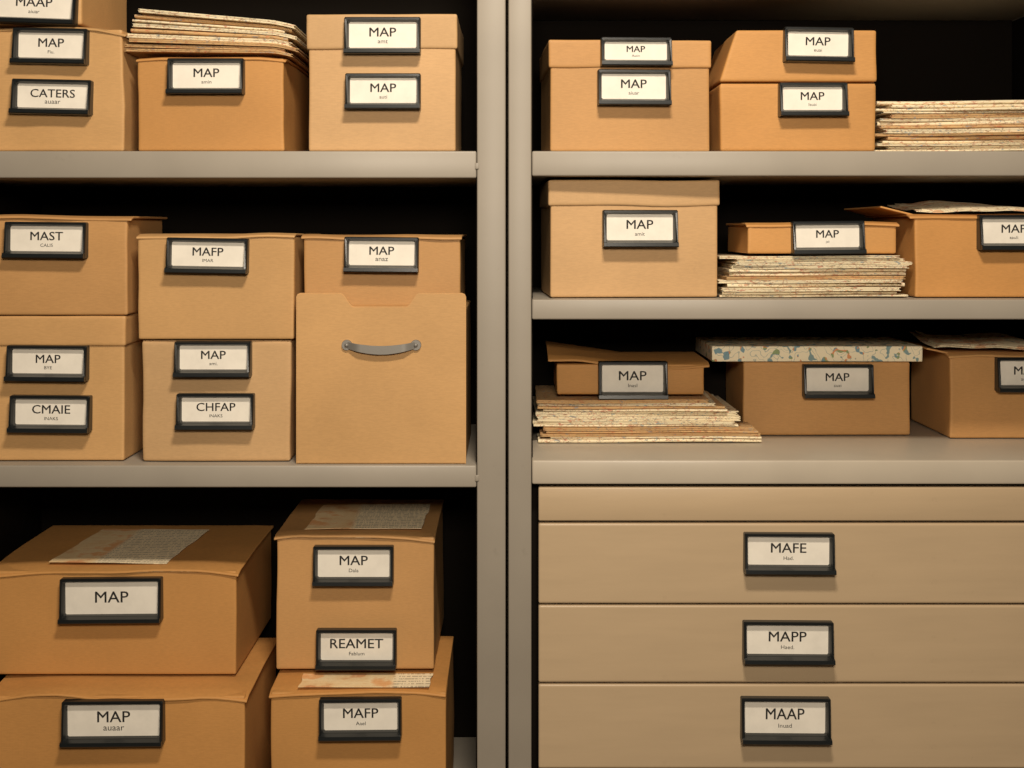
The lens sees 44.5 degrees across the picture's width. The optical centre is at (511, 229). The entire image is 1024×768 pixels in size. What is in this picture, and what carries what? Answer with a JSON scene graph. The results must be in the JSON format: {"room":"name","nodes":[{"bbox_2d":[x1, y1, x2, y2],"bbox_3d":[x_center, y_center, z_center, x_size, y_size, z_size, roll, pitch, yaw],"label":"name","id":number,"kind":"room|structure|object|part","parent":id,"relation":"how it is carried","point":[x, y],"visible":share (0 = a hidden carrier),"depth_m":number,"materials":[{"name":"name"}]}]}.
{"room":"map archive room","nodes":[
{"label":"map archive room","id":0,"kind":"room"},
{"bbox_2d":[507,0,507,767],"bbox_3d":[0.000,-0.200,3.205,6.000,3.400,0.090,0,0,0],"label":"wall","id":1,"kind":"structure","parent":0,"point":[507,0],"depth_m":3.16,"materials":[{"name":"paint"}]},
{"bbox_3d":[0.000,1.525,0.625,6.000,0.050,5.250,0,0,0],"label":"floor","id":2,"kind":"structure","parent":0,"visible":0},
{"bbox_2d":[0,0,506,767],"bbox_3d":[-0.602,0.320,2.774,1.179,2.360,0.552,0,0,0],"label":"shelving unit","id":3,"kind":"object","parent":2,"relation":"on","point":[464,191],"visible":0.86,"depth_m":2.82,"materials":[{"name":"paint"}]},
{"bbox_3d":[-1.168,0.320,2.775,0.048,2.360,0.550,0,0,0],"label":"panel","id":4,"kind":"part","parent":3,"relation":"part of","materials":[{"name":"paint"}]},
{"bbox_2d":[0,27,139,150],"bbox_3d":[-0.951,-0.287,2.667,0.340,0.255,0.336,0,0,0],"label":"cardboard box","id":5,"kind":"object","parent":3,"relation":"on","point":[62,88],"visible":0.66,"depth_m":2.53,"materials":[{"name":"cardboard"}]},
{"bbox_2d":[0,0,126,31],"bbox_3d":[-1.006,-0.480,2.670,0.272,0.136,0.333,0,0,0],"label":"cardboard box","id":6,"kind":"object","parent":5,"relation":"on","point":[104,14],"visible":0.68,"depth_m":2.53,"materials":[{"name":"cardboard"}]},
{"bbox_2d":[0,312,146,459],"bbox_3d":[-0.944,0.322,2.696,0.320,0.295,0.374,0,0,0],"label":"cardboard box","id":7,"kind":"object","parent":3,"relation":"on","point":[72,386],"visible":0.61,"depth_m":2.54,"materials":[{"name":"cardboard"}]},
{"bbox_3d":[-0.944,0.205,2.710,0.320,0.063,0.345,0,0,0],"label":"lid","id":8,"kind":"part","parent":7,"relation":"part of","materials":[{"name":"cardboard"}]},
{"bbox_2d":[0,214,166,314],"bbox_3d":[-0.940,0.070,2.657,0.335,0.205,0.297,0,0,0],"label":"cardboard box","id":9,"kind":"object","parent":7,"relation":"on","point":[50,264],"visible":0.99,"depth_m":2.54,"materials":[{"name":"cardboard"}]},
{"bbox_2d":[0,638,275,767],"bbox_3d":[-0.796,1.077,2.665,0.530,0.302,0.378,0,0,0],"label":"cardboard box","id":10,"kind":"object","parent":3,"relation":"on","point":[47,720],"visible":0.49,"depth_m":2.51,"materials":[{"name":"cardboard"}]},
{"bbox_2d":[0,525,273,673],"bbox_3d":[-0.832,0.813,2.777,0.528,0.224,0.417,0,0,0],"label":"cardboard box","id":11,"kind":"object","parent":10,"relation":"on","point":[204,610],"visible":0.93,"depth_m":2.60,"materials":[{"name":"cardboard"}]},
{"bbox_2d":[49,529,208,563],"bbox_3d":[-0.841,0.699,2.772,0.261,0.003,0.295,0,0,2],"label":"sheet","id":12,"kind":"object","parent":11,"relation":"on","point":[137,546],"visible":1,"depth_m":2.76,"materials":[{"name":"paper"}]},
{"bbox_2d":[142,338,295,460],"bbox_3d":[-0.599,0.347,2.691,0.306,0.245,0.375,0,0,0],"label":"cardboard box","id":13,"kind":"object","parent":3,"relation":"on","point":[205,399],"visible":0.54,"depth_m":2.53,"materials":[{"name":"cardboard"}]},
{"bbox_2d":[136,233,320,338],"bbox_3d":[-0.600,0.113,2.687,0.321,0.216,0.377,0,0,0],"label":"cardboard box","id":14,"kind":"object","parent":13,"relation":"on","point":[191,285],"visible":0.87,"depth_m":2.53,"materials":[{"name":"cardboard"}]},
{"bbox_2d":[136,57,308,150],"bbox_3d":[-0.609,-0.256,2.697,0.304,0.193,0.397,0,0,0],"label":"cardboard box","id":15,"kind":"object","parent":3,"relation":"on","point":[186,103],"visible":0.84,"depth_m":2.53,"materials":[{"name":"cardboard"}]},
{"bbox_2d":[125,48,308,73],"bbox_3d":[-0.615,-0.359,2.695,0.342,0.017,0.330,0,0,0],"label":"map","id":16,"kind":"object","parent":15,"relation":"on","point":[140,53],"visible":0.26,"depth_m":2.55,"materials":[{"name":"paper"}]},
{"bbox_2d":[125,44,288,52],"bbox_3d":[-0.624,-0.369,2.702,0.326,0.016,0.330,0,0,-1],"label":"map","id":17,"kind":"object","parent":16,"relation":"on","point":[129,46],"visible":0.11,"depth_m":2.54,"materials":[{"name":"paper"}]},
{"bbox_2d":[129,38,308,66],"bbox_3d":[-0.605,-0.374,2.695,0.343,0.028,0.330,0,0,-1],"label":"map","id":18,"kind":"object","parent":17,"relation":"on","point":[299,54],"visible":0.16,"depth_m":2.53,"materials":[{"name":"paper"}]},
{"bbox_2d":[126,34,308,57],"bbox_3d":[-0.616,-0.386,2.706,0.338,0.028,0.330,0,0,0],"label":"map","id":19,"kind":"object","parent":18,"relation":"on","point":[135,36],"visible":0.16,"depth_m":2.54,"materials":[{"name":"paper"}]},
{"bbox_2d":[131,29,308,56],"bbox_3d":[-0.616,-0.397,2.706,0.321,0.027,0.330,0,0,0],"label":"map","id":20,"kind":"object","parent":19,"relation":"on","point":[135,31],"visible":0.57,"depth_m":2.54,"materials":[{"name":"paper"}]},
{"bbox_2d":[132,23,308,54],"bbox_3d":[-0.605,-0.404,2.707,0.336,0.035,0.330,0,0,0],"label":"map","id":21,"kind":"object","parent":20,"relation":"on","point":[294,39],"visible":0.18,"depth_m":2.54,"materials":[{"name":"paper"}]},
{"bbox_2d":[132,19,286,33],"bbox_3d":[-0.619,-0.415,2.708,0.310,0.029,0.330,0,0,0],"label":"map","id":22,"kind":"object","parent":21,"relation":"on","point":[133,20],"visible":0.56,"depth_m":2.54,"materials":[{"name":"paper"}]},
{"bbox_2d":[134,14,306,44],"bbox_3d":[-0.611,-0.421,2.711,0.321,0.037,0.330,0,0,-1],"label":"map","id":23,"kind":"object","parent":22,"relation":"on","point":[139,17],"visible":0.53,"depth_m":2.55,"materials":[{"name":"paper"}]},
{"bbox_2d":[138,8,306,42],"bbox_3d":[-0.599,-0.429,2.699,0.319,0.041,0.330,0,0,0],"label":"map","id":24,"kind":"object","parent":23,"relation":"on","point":[148,12],"visible":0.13,"depth_m":2.54,"materials":[{"name":"paper"}]},
{"bbox_3d":[-0.607,0.493,2.767,1.072,0.044,0.534,0,0,0],"label":"shelf","id":25,"kind":"part","parent":3,"relation":"part of","materials":[{"name":"grey metal"}]},
{"bbox_3d":[-0.607,-0.131,2.767,1.072,0.054,0.534,0,0,0],"label":"shelf","id":26,"kind":"part","parent":3,"relation":"part of","materials":[{"name":"grey metal"}]},
{"bbox_2d":[269,636,453,767],"bbox_3d":[-0.309,1.074,2.660,0.357,0.308,0.366,0,0,0],"label":"cardboard box","id":27,"kind":"object","parent":3,"relation":"on","point":[312,727],"visible":0.6,"depth_m":2.51,"materials":[{"name":"cardboard"}]},
{"bbox_2d":[274,499,443,669],"bbox_3d":[-0.328,0.772,2.757,0.335,0.283,0.377,0,0,0],"label":"cardboard box","id":28,"kind":"object","parent":27,"relation":"on","point":[348,599],"visible":0.88,"depth_m":2.60,"materials":[{"name":"cardboard"}]},
{"bbox_2d":[305,504,429,528],"bbox_3d":[-0.312,0.628,2.745,0.257,0.003,0.230,0,0,-2],"label":"sheet","id":29,"kind":"object","parent":28,"relation":"on","point":[348,516],"visible":1,"depth_m":2.74,"materials":[{"name":"paper"}]},
{"bbox_2d":[298,673,432,687],"bbox_3d":[-0.297,0.919,2.550,0.269,0.002,0.076,0,0,0],"label":"sheet","id":30,"kind":"object","parent":27,"relation":"on","point":[382,680],"visible":1,"depth_m":2.55,"materials":[{"name":"paper"}]},
{"bbox_2d":[296,293,470,463],"bbox_3d":[-0.263,0.298,2.685,0.342,0.343,0.375,0,0,0],"label":"storage bin","id":31,"kind":"object","parent":3,"relation":"on","point":[375,384],"visible":0.97,"depth_m":2.51,"materials":[{"name":"cardboard"}]},
{"bbox_3d":[-0.262,0.237,2.503,0.139,0.025,0.012,0,0,0],"label":"handle","id":32,"kind":"part","parent":31,"relation":"part of","materials":[{"name":"metal"}]},
{"bbox_2d":[301,234,466,305],"bbox_3d":[-0.266,0.083,2.678,0.328,0.149,0.318,0,0,0],"label":"cardboard box","id":33,"kind":"object","parent":31,"relation":"in","point":[368,269],"visible":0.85,"depth_m":2.55,"materials":[{"name":"cardboard"}]},
{"bbox_2d":[307,14,463,150],"bbox_3d":[-0.263,-0.299,2.666,0.309,0.278,0.334,0,0,0],"label":"cardboard box","id":34,"kind":"object","parent":3,"relation":"on","point":[378,82],"visible":0.93,"depth_m":2.53,"materials":[{"name":"cardboard"}]},
{"bbox_3d":[-0.263,-0.402,2.680,0.309,0.073,0.305,0,0,0],"label":"lid","id":35,"kind":"part","parent":34,"relation":"part of","materials":[{"name":"beige cardboard"}]},
{"bbox_3d":[-0.607,1.257,2.767,1.072,0.054,0.534,0,0,0],"label":"shelf","id":36,"kind":"part","parent":3,"relation":"part of","materials":[{"name":"grey metal"}]},
{"bbox_3d":[-0.041,0.320,2.775,0.057,2.360,0.550,0,0,0],"label":"panel","id":37,"kind":"part","parent":3,"relation":"part of","materials":[{"name":"paint"}]},
{"bbox_2d":[508,0,1023,767],"bbox_3d":[0.628,0.320,2.760,1.271,2.360,0.581,0,0,0],"label":"tall cabinet","id":38,"kind":"object","parent":2,"relation":"on","point":[777,601],"visible":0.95,"depth_m":2.50,"materials":[{"name":"paint"}]},
{"bbox_3d":[0.016,0.320,2.775,0.046,2.360,0.550,0,0,0],"label":"panel","id":39,"kind":"part","parent":38,"relation":"part of","materials":[{"name":"paint"}]},
{"bbox_2d":[539,37,711,150],"bbox_3d":[0.236,-0.275,2.671,0.336,0.231,0.314,0,0,-3],"label":"cardboard box","id":40,"kind":"object","parent":38,"relation":"on","point":[606,93],"visible":0.89,"depth_m":2.54,"materials":[{"name":"cardboard"}]},
{"bbox_3d":[0.235,-0.358,2.685,0.336,0.060,0.286,0,0,-3],"label":"lid","id":41,"kind":"part","parent":40,"relation":"part of","materials":[{"name":"cardboard"}]},
{"bbox_2d":[539,180,719,296],"bbox_3d":[0.244,0.017,2.671,0.353,0.240,0.314,0,0,-3],"label":"cardboard box","id":42,"kind":"object","parent":38,"relation":"on","point":[601,238],"visible":1,"depth_m":2.54,"materials":[{"name":"cardboard"}]},
{"bbox_3d":[0.244,-0.075,2.685,0.353,0.056,0.285,0,0,-3],"label":"lid","id":43,"kind":"part","parent":42,"relation":"part of","materials":[{"name":"beige cardboard"}]},
{"bbox_3d":[0.627,0.159,2.767,1.175,0.040,0.534,0,0,0],"label":"shelf","id":44,"kind":"part","parent":38,"relation":"part of","materials":[{"name":"grey metal"}]},
{"bbox_3d":[0.627,-0.133,2.767,1.175,0.050,0.534,0,0,0],"label":"shelf","id":45,"kind":"part","parent":38,"relation":"part of","materials":[{"name":"grey metal"}]},
{"bbox_2d":[531,420,1023,483],"bbox_3d":[0.627,0.484,2.765,1.175,0.048,0.538,0,0,0],"label":"shelf","id":46,"kind":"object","parent":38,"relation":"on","point":[925,455],"depth_m":2.50,"materials":[{"name":"metal"}]},
{"bbox_2d":[537,433,760,442],"bbox_3d":[0.296,0.454,2.733,0.482,0.010,0.085,0,0,-1],"label":"map","id":47,"kind":"object","parent":46,"relation":"on","point":[540,439],"visible":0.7,"depth_m":2.69,"materials":[{"name":"paper"}]},
{"bbox_2d":[550,436,761,438],"bbox_3d":[0.310,0.447,2.733,0.454,0.007,0.085,0,0,0],"label":"map","id":48,"kind":"object","parent":47,"relation":"on","point":[622,437],"visible":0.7,"depth_m":2.69,"materials":[{"name":"paper"}]},
{"bbox_2d":[539,428,759,436],"bbox_3d":[0.298,0.441,2.732,0.475,0.007,0.085,0,0,0],"label":"map","id":49,"kind":"object","parent":48,"relation":"on","point":[542,433],"visible":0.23,"depth_m":2.69,"materials":[{"name":"paper"}]},
{"bbox_2d":[546,428,757,433],"bbox_3d":[0.302,0.435,2.733,0.458,0.007,0.086,0,0,0],"label":"map","id":50,"kind":"object","parent":49,"relation":"on","point":[667,431],"visible":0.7,"depth_m":2.69,"materials":[{"name":"paper"}]},
{"bbox_2d":[543,422,754,430],"bbox_3d":[0.294,0.429,2.732,0.455,0.009,0.085,0,0,-1],"label":"map","id":51,"kind":"object","parent":50,"relation":"on","point":[742,426],"visible":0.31,"depth_m":2.69,"materials":[{"name":"paper"}]},
{"bbox_2d":[533,407,737,426],"bbox_3d":[0.269,0.422,2.824,0.441,0.007,0.260,0,0,1],"label":"map","id":52,"kind":"object","parent":51,"relation":"on","point":[735,423],"visible":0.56,"depth_m":2.70,"materials":[{"name":"paper"}]},
{"bbox_2d":[533,410,734,424],"bbox_3d":[0.266,0.416,2.824,0.436,0.007,0.260,0,0,2],"label":"map","id":53,"kind":"object","parent":52,"relation":"on","point":[535,421],"visible":0.16,"depth_m":2.70,"materials":[{"name":"paper"}]},
{"bbox_2d":[536,416,739,421],"bbox_3d":[0.274,0.408,2.827,0.439,0.011,0.260,0,0,0],"label":"map","id":54,"kind":"object","parent":53,"relation":"on","point":[539,418],"visible":0.14,"depth_m":2.70,"materials":[{"name":"paper"}]},
{"bbox_2d":[533,396,738,416],"bbox_3d":[0.269,0.398,2.832,0.440,0.012,0.260,0,0,-1],"label":"map","id":55,"kind":"object","parent":54,"relation":"on","point":[732,411],"visible":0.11,"depth_m":2.70,"materials":[{"name":"paper"}]},
{"bbox_2d":[543,394,727,411],"bbox_3d":[0.270,0.390,2.824,0.397,0.007,0.260,0,0,2],"label":"map","id":56,"kind":"object","parent":55,"relation":"on","point":[677,409],"visible":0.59,"depth_m":2.70,"materials":[{"name":"paper"}]},
{"bbox_2d":[537,391,724,408],"bbox_3d":[0.258,0.383,2.824,0.405,0.008,0.260,0,0,0],"label":"map","id":57,"kind":"object","parent":56,"relation":"on","point":[718,405],"visible":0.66,"depth_m":2.70,"materials":[{"name":"paper"}]},
{"bbox_2d":[538,391,715,405],"bbox_3d":[0.252,0.377,2.826,0.383,0.008,0.260,0,0,2],"label":"map","id":58,"kind":"object","parent":57,"relation":"on","point":[711,402],"visible":0.2,"depth_m":2.70,"materials":[{"name":"paper"}]},
{"bbox_2d":[535,385,708,403],"bbox_3d":[0.239,0.369,2.821,0.372,0.009,0.261,0,0,0],"label":"map","id":59,"kind":"object","parent":58,"relation":"on","point":[544,393],"visible":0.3,"depth_m":2.71,"materials":[{"name":"paper"}]},
{"bbox_2d":[545,341,709,399],"bbox_3d":[0.254,0.313,2.817,0.352,0.104,0.257,0,0,0],"label":"cardboard box","id":60,"kind":"object","parent":59,"relation":"on","point":[611,375],"visible":1,"depth_m":2.72,"materials":[{"name":"cardboard"}]},
{"bbox_2d":[725,362,909,434],"bbox_3d":[0.702,0.376,2.893,0.377,0.164,0.268,0,0,0],"label":"cardboard box","id":61,"kind":"object","parent":46,"relation":"on","point":[776,398],"visible":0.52,"depth_m":2.79,"materials":[{"name":"cardboard"}]},
{"bbox_2d":[695,337,922,361],"bbox_3d":[0.679,0.276,2.904,0.470,0.034,0.251,0,0,0],"label":"lid","id":62,"kind":"object","parent":61,"relation":"on","point":[716,349],"visible":1,"depth_m":2.78,"materials":[{"name":"cardboard"}]},
{"bbox_2d":[894,338,1023,437],"bbox_3d":[1.056,0.359,2.873,0.280,0.198,0.308,0,0,0],"label":"cardboard box","id":63,"kind":"object","parent":46,"relation":"on","point":[957,392],"visible":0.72,"depth_m":2.75,"materials":[{"name":"cardboard"}]},
{"bbox_2d":[909,330,1023,349],"bbox_3d":[1.058,0.251,2.861,0.240,0.026,0.222,0,0,4],"label":"map","id":64,"kind":"object","parent":63,"relation":"on","point":[991,339],"visible":1,"depth_m":2.83,"materials":[{"name":"paper"}]},
{"bbox_3d":[0.627,1.005,2.555,1.175,0.990,0.010,0,0,0],"label":"panel","id":65,"kind":"part","parent":38,"relation":"part of","materials":[{"name":"metal"}]},
{"bbox_3d":[0.627,-0.533,2.767,1.175,0.050,0.534,0,0,0],"label":"shelf","id":66,"kind":"part","parent":38,"relation":"part of","materials":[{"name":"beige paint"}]},
{"bbox_3d":[0.627,0.548,2.510,1.149,0.067,0.020,0,0,0],"label":"fascia rail","id":67,"kind":"part","parent":38,"relation":"part of","materials":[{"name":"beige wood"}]},
{"bbox_3d":[0.627,0.993,2.511,1.149,0.168,0.022,0,0,0],"label":"drawer","id":68,"kind":"part","parent":38,"relation":"part of","materials":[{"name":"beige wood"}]},
{"bbox_3d":[0.627,0.828,2.511,1.149,0.154,0.022,0,0,0],"label":"drawer","id":69,"kind":"part","parent":38,"relation":"part of","materials":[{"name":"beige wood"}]},
{"bbox_3d":[0.627,0.667,2.511,1.149,0.160,0.022,0,0,0],"label":"drawer","id":70,"kind":"part","parent":38,"relation":"part of","materials":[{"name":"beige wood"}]},
{"bbox_2d":[709,82,875,150],"bbox_3d":[0.581,-0.229,2.679,0.320,0.138,0.352,0,0,0],"label":"cardboard box","id":71,"kind":"object","parent":38,"relation":"on","point":[782,116],"visible":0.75,"depth_m":2.53,"materials":[{"name":"cardboard"}]},
{"bbox_2d":[709,26,875,91],"bbox_3d":[0.582,-0.356,2.660,0.318,0.109,0.313,0,0,0],"label":"cardboard box","id":72,"kind":"object","parent":71,"relation":"on","point":[792,54],"visible":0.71,"depth_m":2.54,"materials":[{"name":"cardboard"}]},
{"bbox_2d":[717,293,907,296],"bbox_3d":[0.621,0.135,2.705,0.383,0.006,0.300,0,0,1],"label":"map","id":73,"kind":"object","parent":38,"relation":"on","point":[897,294],"visible":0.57,"depth_m":2.56,"materials":[{"name":"paper"}]},
{"bbox_2d":[717,290,896,294],"bbox_3d":[0.608,0.129,2.708,0.360,0.008,0.300,0,0,-1],"label":"map","id":74,"kind":"object","parent":73,"relation":"on","point":[718,291],"visible":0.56,"depth_m":2.56,"materials":[{"name":"paper"}]},
{"bbox_2d":[717,285,900,291],"bbox_3d":[0.612,0.121,2.695,0.364,0.009,0.300,0,0,1],"label":"map","id":75,"kind":"object","parent":74,"relation":"on","point":[720,288],"visible":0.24,"depth_m":2.55,"materials":[{"name":"paper"}]},
{"bbox_2d":[717,283,904,287],"bbox_3d":[0.617,0.113,2.701,0.365,0.010,0.300,0,0,-2],"label":"map","id":76,"kind":"object","parent":75,"relation":"on","point":[732,285],"visible":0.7,"depth_m":2.55,"materials":[{"name":"paper"}]},
{"bbox_2d":[717,278,902,282],"bbox_3d":[0.612,0.105,2.693,0.374,0.008,0.300,0,0,2],"label":"map","id":77,"kind":"object","parent":76,"relation":"on","point":[719,280],"visible":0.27,"depth_m":2.54,"materials":[{"name":"paper"}]},
{"bbox_2d":[717,274,905,279],"bbox_3d":[0.617,0.098,2.699,0.368,0.008,0.300,0,0,-1],"label":"map","id":78,"kind":"object","parent":77,"relation":"on","point":[718,275],"visible":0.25,"depth_m":2.55,"materials":[{"name":"paper"}]},
{"bbox_2d":[717,271,905,275],"bbox_3d":[0.621,0.090,2.704,0.363,0.009,0.300,0,0,-2],"label":"map","id":79,"kind":"object","parent":78,"relation":"on","point":[718,272],"visible":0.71,"depth_m":2.56,"materials":[{"name":"paper"}]},
{"bbox_2d":[717,266,905,272],"bbox_3d":[0.620,0.083,2.699,0.365,0.009,0.300,0,0,-2],"label":"map","id":80,"kind":"object","parent":79,"relation":"on","point":[719,268],"visible":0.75,"depth_m":2.55,"materials":[{"name":"paper"}]},
{"bbox_2d":[717,263,908,268],"bbox_3d":[0.630,0.075,2.692,0.360,0.008,0.300,0,0,2],"label":"map","id":81,"kind":"object","parent":80,"relation":"on","point":[718,264],"visible":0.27,"depth_m":2.54,"materials":[{"name":"paper"}]},
{"bbox_2d":[717,259,911,265],"bbox_3d":[0.630,0.068,2.692,0.367,0.009,0.300,0,0,-1],"label":"map","id":82,"kind":"object","parent":81,"relation":"on","point":[718,261],"visible":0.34,"depth_m":2.54,"materials":[{"name":"paper"}]},
{"bbox_2d":[717,258,904,261],"bbox_3d":[0.625,0.061,2.698,0.346,0.007,0.300,0,0,-2],"label":"map","id":83,"kind":"object","parent":82,"relation":"on","point":[815,259],"visible":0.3,"depth_m":2.55,"materials":[{"name":"paper"}]},
{"bbox_2d":[717,254,897,258],"bbox_3d":[0.612,0.056,2.702,0.366,0.007,0.300,0,0,2],"label":"map","id":84,"kind":"object","parent":83,"relation":"on","point":[719,256],"visible":0.83,"depth_m":2.56,"materials":[{"name":"paper"}]},
{"bbox_2d":[726,221,899,254],"bbox_3d":[0.636,0.015,2.667,0.313,0.069,0.277,0,0,0],"label":"cardboard box","id":85,"kind":"object","parent":84,"relation":"on","point":[793,237],"visible":1,"depth_m":2.56,"materials":[{"name":"cardboard"}]},
{"bbox_2d":[844,206,1023,296],"bbox_3d":[0.945,0.044,2.697,0.375,0.186,0.357,0,0,0],"label":"cardboard box","id":86,"kind":"object","parent":38,"relation":"on","point":[951,255],"visible":0.95,"depth_m":2.55,"materials":[{"name":"cardboard"}]},
{"bbox_2d":[887,200,1023,212],"bbox_3d":[1.005,-0.050,2.685,0.330,0.033,0.283,0,0,5],"label":"map","id":87,"kind":"object","parent":86,"relation":"on","point":[933,206],"visible":1,"depth_m":2.58,"materials":[{"name":"paper"}]},
{"bbox_2d":[875,149,1023,150],"bbox_3d":[0.941,-0.163,2.703,0.398,0.007,0.300,0,0,2],"label":"map","id":88,"kind":"object","parent":38,"relation":"on","point":[967,149],"visible":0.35,"depth_m":2.55,"materials":[{"name":"paper"}]},
{"bbox_2d":[875,145,1023,149],"bbox_3d":[0.958,-0.169,2.715,0.371,0.009,0.300,0,0,2],"label":"map","id":89,"kind":"object","parent":88,"relation":"on","point":[1002,146],"visible":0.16,"depth_m":2.57,"materials":[{"name":"paper"}]},
{"bbox_2d":[876,142,1023,148],"bbox_3d":[0.933,-0.175,2.703,0.374,0.008,0.300,0,0,0],"label":"map","id":90,"kind":"object","parent":89,"relation":"on","point":[878,145],"visible":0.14,"depth_m":2.56,"materials":[{"name":"paper"}]},
{"bbox_2d":[876,140,1023,143],"bbox_3d":[0.955,-0.181,2.713,0.388,0.009,0.300,0,0,0],"label":"map","id":91,"kind":"object","parent":90,"relation":"on","point":[960,141],"visible":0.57,"depth_m":2.56,"materials":[{"name":"paper"}]},
{"bbox_2d":[876,135,1023,141],"bbox_3d":[0.956,-0.189,2.708,0.370,0.010,0.300,0,0,1],"label":"map","id":92,"kind":"object","parent":91,"relation":"on","point":[1003,137],"visible":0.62,"depth_m":2.56,"materials":[{"name":"paper"}]},
{"bbox_2d":[876,132,1023,139],"bbox_3d":[0.934,-0.196,2.700,0.380,0.008,0.300,0,0,3],"label":"map","id":93,"kind":"object","parent":92,"relation":"on","point":[878,136],"visible":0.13,"depth_m":2.56,"materials":[{"name":"paper"}]},
{"bbox_2d":[876,128,1023,133],"bbox_3d":[0.941,-0.203,2.704,0.356,0.011,0.300,0,0,1],"label":"map","id":94,"kind":"object","parent":93,"relation":"on","point":[980,130],"visible":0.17,"depth_m":2.56,"materials":[{"name":"paper"}]},
{"bbox_2d":[876,125,1023,130],"bbox_3d":[0.936,-0.211,2.703,0.358,0.009,0.300,0,0,1],"label":"map","id":95,"kind":"object","parent":94,"relation":"on","point":[964,126],"visible":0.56,"depth_m":2.56,"materials":[{"name":"paper"}]},
{"bbox_2d":[876,120,1023,126],"bbox_3d":[0.939,-0.219,2.711,0.357,0.011,0.300,0,0,3],"label":"map","id":96,"kind":"object","parent":95,"relation":"on","point":[1004,122],"visible":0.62,"depth_m":2.56,"materials":[{"name":"paper"}]},
{"bbox_2d":[876,117,1023,121],"bbox_3d":[0.936,-0.227,2.713,0.365,0.008,0.300,0,0,0],"label":"map","id":97,"kind":"object","parent":96,"relation":"on","point":[1021,118],"visible":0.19,"depth_m":2.56,"materials":[{"name":"paper"}]},
{"bbox_2d":[876,113,1023,119],"bbox_3d":[0.956,-0.234,2.714,0.371,0.011,0.301,0,0,-2],"label":"map","id":98,"kind":"object","parent":97,"relation":"on","point":[982,115],"visible":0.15,"depth_m":2.56,"materials":[{"name":"paper"}]},
{"bbox_2d":[876,111,1023,117],"bbox_3d":[0.937,-0.242,2.714,0.372,0.007,0.300,0,0,-3],"label":"map","id":99,"kind":"object","parent":98,"relation":"on","point":[884,113],"visible":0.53,"depth_m":2.56,"materials":[{"name":"paper"}]},
{"bbox_2d":[876,107,1023,112],"bbox_3d":[0.934,-0.247,2.704,0.372,0.009,0.300,0,0,2],"label":"map","id":100,"kind":"object","parent":99,"relation":"on","point":[987,108],"visible":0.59,"depth_m":2.56,"materials":[{"name":"paper"}]},
{"bbox_2d":[878,104,1023,108],"bbox_3d":[0.942,-0.254,2.713,0.346,0.010,0.300,0,0,-3],"label":"map","id":101,"kind":"object","parent":100,"relation":"on","point":[967,105],"visible":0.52,"depth_m":2.56,"materials":[{"name":"paper"}]},
{"bbox_2d":[876,100,1023,108],"bbox_3d":[0.947,-0.263,2.718,0.390,0.010,0.300,0,0,1],"label":"map","id":102,"kind":"object","parent":101,"relation":"on","point":[879,104],"visible":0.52,"depth_m":2.57,"materials":[{"name":"paper"}]}
]}

